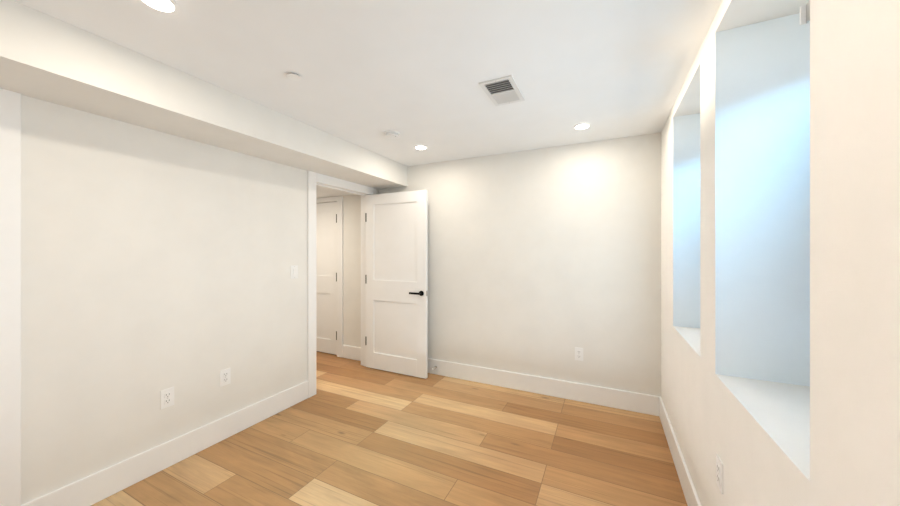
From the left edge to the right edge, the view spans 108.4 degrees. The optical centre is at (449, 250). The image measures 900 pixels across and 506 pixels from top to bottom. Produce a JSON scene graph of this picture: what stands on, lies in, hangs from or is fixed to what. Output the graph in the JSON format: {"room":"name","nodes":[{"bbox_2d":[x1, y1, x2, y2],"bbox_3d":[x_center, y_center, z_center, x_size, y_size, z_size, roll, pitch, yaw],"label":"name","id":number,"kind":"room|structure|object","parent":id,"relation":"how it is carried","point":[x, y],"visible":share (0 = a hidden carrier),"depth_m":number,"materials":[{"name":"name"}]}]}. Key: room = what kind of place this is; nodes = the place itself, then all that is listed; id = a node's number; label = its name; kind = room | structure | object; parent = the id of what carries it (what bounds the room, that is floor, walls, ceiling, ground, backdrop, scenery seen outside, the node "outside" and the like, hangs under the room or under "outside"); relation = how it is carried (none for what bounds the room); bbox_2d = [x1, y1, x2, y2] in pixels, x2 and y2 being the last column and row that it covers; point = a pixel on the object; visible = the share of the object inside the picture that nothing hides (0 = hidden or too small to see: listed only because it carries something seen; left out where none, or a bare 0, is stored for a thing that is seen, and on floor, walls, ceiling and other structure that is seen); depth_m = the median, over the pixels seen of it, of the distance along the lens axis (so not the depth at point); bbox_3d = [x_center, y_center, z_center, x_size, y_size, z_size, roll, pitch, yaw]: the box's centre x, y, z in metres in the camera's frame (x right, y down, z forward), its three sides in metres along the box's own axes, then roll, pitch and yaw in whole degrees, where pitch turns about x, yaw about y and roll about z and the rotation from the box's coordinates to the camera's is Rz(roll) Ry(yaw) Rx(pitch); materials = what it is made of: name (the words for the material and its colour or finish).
{"room":"empty bedroom","nodes":[
{"label":"empty bedroom","id":0,"kind":"room"},
{"bbox_2d":[21,95,377,504],"bbox_3d":[-2.007,0.195,1.662,0.120,2.310,5.290,0,0,26],"label":"wall","id":1,"kind":"structure","parent":0,"point":[154,263],"depth_m":1.91,"materials":[{"name":"paint"}]},
{"bbox_2d":[0,88,20,505],"bbox_3d":[-2.179,0.310,1.147,0.018,2.080,0.814,0,0,26],"label":"trim","id":2,"kind":"structure","parent":1,"relation":"attached to","point":[10,298],"depth_m":1.48,"materials":[{"name":"paint"}]},
{"bbox_2d":[21,381,307,505],"bbox_3d":[-1.652,1.270,2.242,0.015,0.160,1.616,0,0,26],"label":"baseboard","id":3,"kind":"structure","parent":1,"relation":"attached to","point":[94,488],"depth_m":2.00,"materials":[{"name":"paint"}]},
{"bbox_2d":[160,387,173,409],"bbox_3d":[-1.762,0.920,2.024,0.008,0.114,0.070,0,0,26],"label":"electrical outlet","id":4,"kind":"object","parent":1,"relation":"attached to","point":[166,398],"visible":1,"depth_m":2.02,"materials":[{"name":"plastic"}]},
{"bbox_2d":[220,368,230,386],"bbox_3d":[-1.613,0.910,2.332,0.008,0.114,0.070,0,0,26],"label":"electrical outlet","id":5,"kind":"object","parent":1,"relation":"attached to","point":[225,376],"visible":1,"depth_m":2.33,"materials":[{"name":"plastic"}]},
{"bbox_2d":[291,265,297,278],"bbox_3d":[-1.363,0.189,2.847,0.010,0.114,0.070,0,0,26],"label":"light switch","id":6,"kind":"object","parent":1,"relation":"attached to","point":[294,271],"visible":1,"depth_m":2.85,"materials":[{"name":"plastic"}]},
{"bbox_2d":[307,171,375,397],"bbox_3d":[-1.153,0.345,3.434,0.124,2.010,0.815,0,0,26],"label":"door frame","id":7,"kind":"structure","parent":1,"relation":"in","point":[363,195],"depth_m":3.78,"materials":[{"name":"paint"}]},
{"bbox_2d":[365,190,427,378],"bbox_3d":[-0.610,0.352,3.582,0.816,1.975,0.139,0,0,26],"label":"door","id":8,"kind":"structure","parent":7,"relation":"attached to","point":[396,282],"depth_m":3.55,"materials":[{"name":"paint"}]},
{"bbox_2d":[316,186,355,197],"bbox_3d":[-2.241,-0.750,3.329,1.750,0.120,2.490,0,0,26],"label":"ceiling","id":9,"kind":"structure","parent":0,"point":[322,192],"depth_m":3.93,"materials":[{"name":"paint"}]},
{"bbox_2d":[14,0,721,165],"bbox_3d":[-0.451,-1.035,0.895,3.590,0.150,5.320,0,0,26],"label":"ceiling","id":10,"kind":"structure","parent":0,"point":[412,72],"depth_m":1.63,"materials":[{"name":"paint"}]},
{"bbox_2d":[138,0,179,14],"bbox_3d":[-1.124,-0.957,1.248,0.134,0.007,0.134,0,0,26],"label":"recessed light","id":11,"kind":"object","parent":10,"relation":"in","point":[169,7],"visible":1,"depth_m":1.27,"materials":[{"name":"paint"}]},
{"bbox_2d":[0,0,406,188],"bbox_3d":[-1.768,-0.845,1.536,0.420,0.230,5.030,0,0,26],"label":"soffit beam","id":12,"kind":"structure","parent":10,"relation":"attached to","point":[46,57],"depth_m":1.69,"materials":[{"name":"paint"}]},
{"bbox_2d":[285,71,302,80],"bbox_3d":[-0.854,-0.954,1.779,0.086,0.012,0.086,0,0,26],"label":"sprinkler","id":13,"kind":"object","parent":10,"relation":"attached to","point":[294,75],"visible":1,"depth_m":1.77,"materials":[{"name":"plastic"}]},
{"bbox_2d":[384,130,399,138],"bbox_3d":[-0.474,-0.943,2.658,0.132,0.034,0.132,0,0,26],"label":"smoke detector","id":14,"kind":"object","parent":10,"relation":"attached to","point":[390,134],"visible":0.98,"depth_m":2.63,"materials":[{"name":"plastic"}]},
{"bbox_2d":[414,145,427,149],"bbox_3d":[-0.271,-0.957,3.017,0.134,0.007,0.134,0,0,26],"label":"recessed light","id":15,"kind":"object","parent":10,"relation":"in","point":[420,147],"visible":0.94,"depth_m":3.00,"materials":[{"name":"paint"}]},
{"bbox_2d":[479,75,524,105],"bbox_3d":[0.320,-0.956,1.961,0.190,0.013,0.320,0,0,26],"label":"ceiling vent","id":16,"kind":"object","parent":10,"relation":"in","point":[505,90],"visible":1,"depth_m":1.94,"materials":[{"name":"paint"}]},
{"bbox_2d":[573,123,591,129],"bbox_3d":[1.020,-0.957,2.506,0.134,0.007,0.134,0,0,26],"label":"recessed light","id":17,"kind":"object","parent":10,"relation":"in","point":[581,126],"visible":1,"depth_m":2.50,"materials":[{"name":"paint"}]},
{"bbox_2d":[91,351,687,505],"bbox_3d":[-1.253,1.400,1.282,5.370,0.100,5.320,0,0,26],"label":"floor","id":18,"kind":"structure","parent":0,"point":[351,432],"depth_m":2.15,"materials":[{"name":"brown wood"}]},
{"bbox_2d":[343,133,660,396],"bbox_3d":[-0.064,0.195,3.573,5.220,2.310,0.160,0,0,26],"label":"wall","id":19,"kind":"structure","parent":0,"point":[543,262],"depth_m":3.04,"materials":[{"name":"paint"}]},
{"bbox_2d":[316,202,336,354],"bbox_3d":[-1.774,0.357,4.341,0.774,1.965,0.139,0,0,26],"label":"hall door","id":20,"kind":"structure","parent":19,"relation":"in","point":[326,277],"depth_m":4.25,"materials":[{"name":"paint"}]},
{"bbox_2d":[316,196,342,356],"bbox_3d":[-1.762,0.331,4.381,0.980,2.038,0.178,0,0,26],"label":"door frame","id":21,"kind":"structure","parent":19,"relation":"attached to","point":[338,200],"depth_m":4.11,"materials":[{"name":"paint"}]},
{"bbox_2d":[342,345,360,360],"bbox_3d":[-1.178,1.270,4.012,0.392,0.160,0.015,0,0,26],"label":"baseboard","id":22,"kind":"structure","parent":19,"relation":"attached to","point":[350,352],"depth_m":4.03,"materials":[{"name":"paint"}]},
{"bbox_2d":[428,358,656,415],"bbox_3d":[0.415,1.270,3.267,2.812,0.160,0.015,0,0,26],"label":"baseboard","id":23,"kind":"structure","parent":19,"relation":"attached to","point":[603,396],"depth_m":3.01,"materials":[{"name":"paint"}]},
{"bbox_2d":[575,347,582,360],"bbox_3d":[1.157,0.930,2.913,0.070,0.114,0.008,0,0,26],"label":"electrical outlet","id":24,"kind":"object","parent":19,"relation":"attached to","point":[579,354],"visible":1,"depth_m":2.91,"materials":[{"name":"plastic"}]},
{"bbox_2d":[661,0,899,505],"bbox_3d":[0.898,0.195,0.250,0.600,2.310,5.030,0,0,26],"label":"wall","id":25,"kind":"structure","parent":0,"point":[780,259],"depth_m":1.21,"materials":[{"name":"paint"}]},
{"bbox_2d":[657,396,700,505],"bbox_3d":[0.619,1.270,0.384,0.019,0.160,5.030,0,0,26],"label":"baseboard","id":26,"kind":"structure","parent":25,"relation":"attached to","point":[689,491],"depth_m":1.93,"materials":[{"name":"paint"}]},
{"bbox_2d":[716,454,722,493],"bbox_3d":[1.052,0.872,1.269,0.008,0.114,0.070,0,0,26],"label":"electrical outlet","id":27,"kind":"object","parent":25,"relation":"attached to","point":[719,472],"visible":1,"depth_m":1.25,"materials":[{"name":"plastic"}]},
{"bbox_2d":[800,1,809,24],"bbox_3d":[0.818,-0.550,0.729,0.032,0.056,0.063,0,0,26],"label":"bracket","id":28,"kind":"object","parent":25,"relation":"attached to","point":[804,14],"visible":0.33,"depth_m":0.76,"materials":[{"name":"plastic"}]}
]}

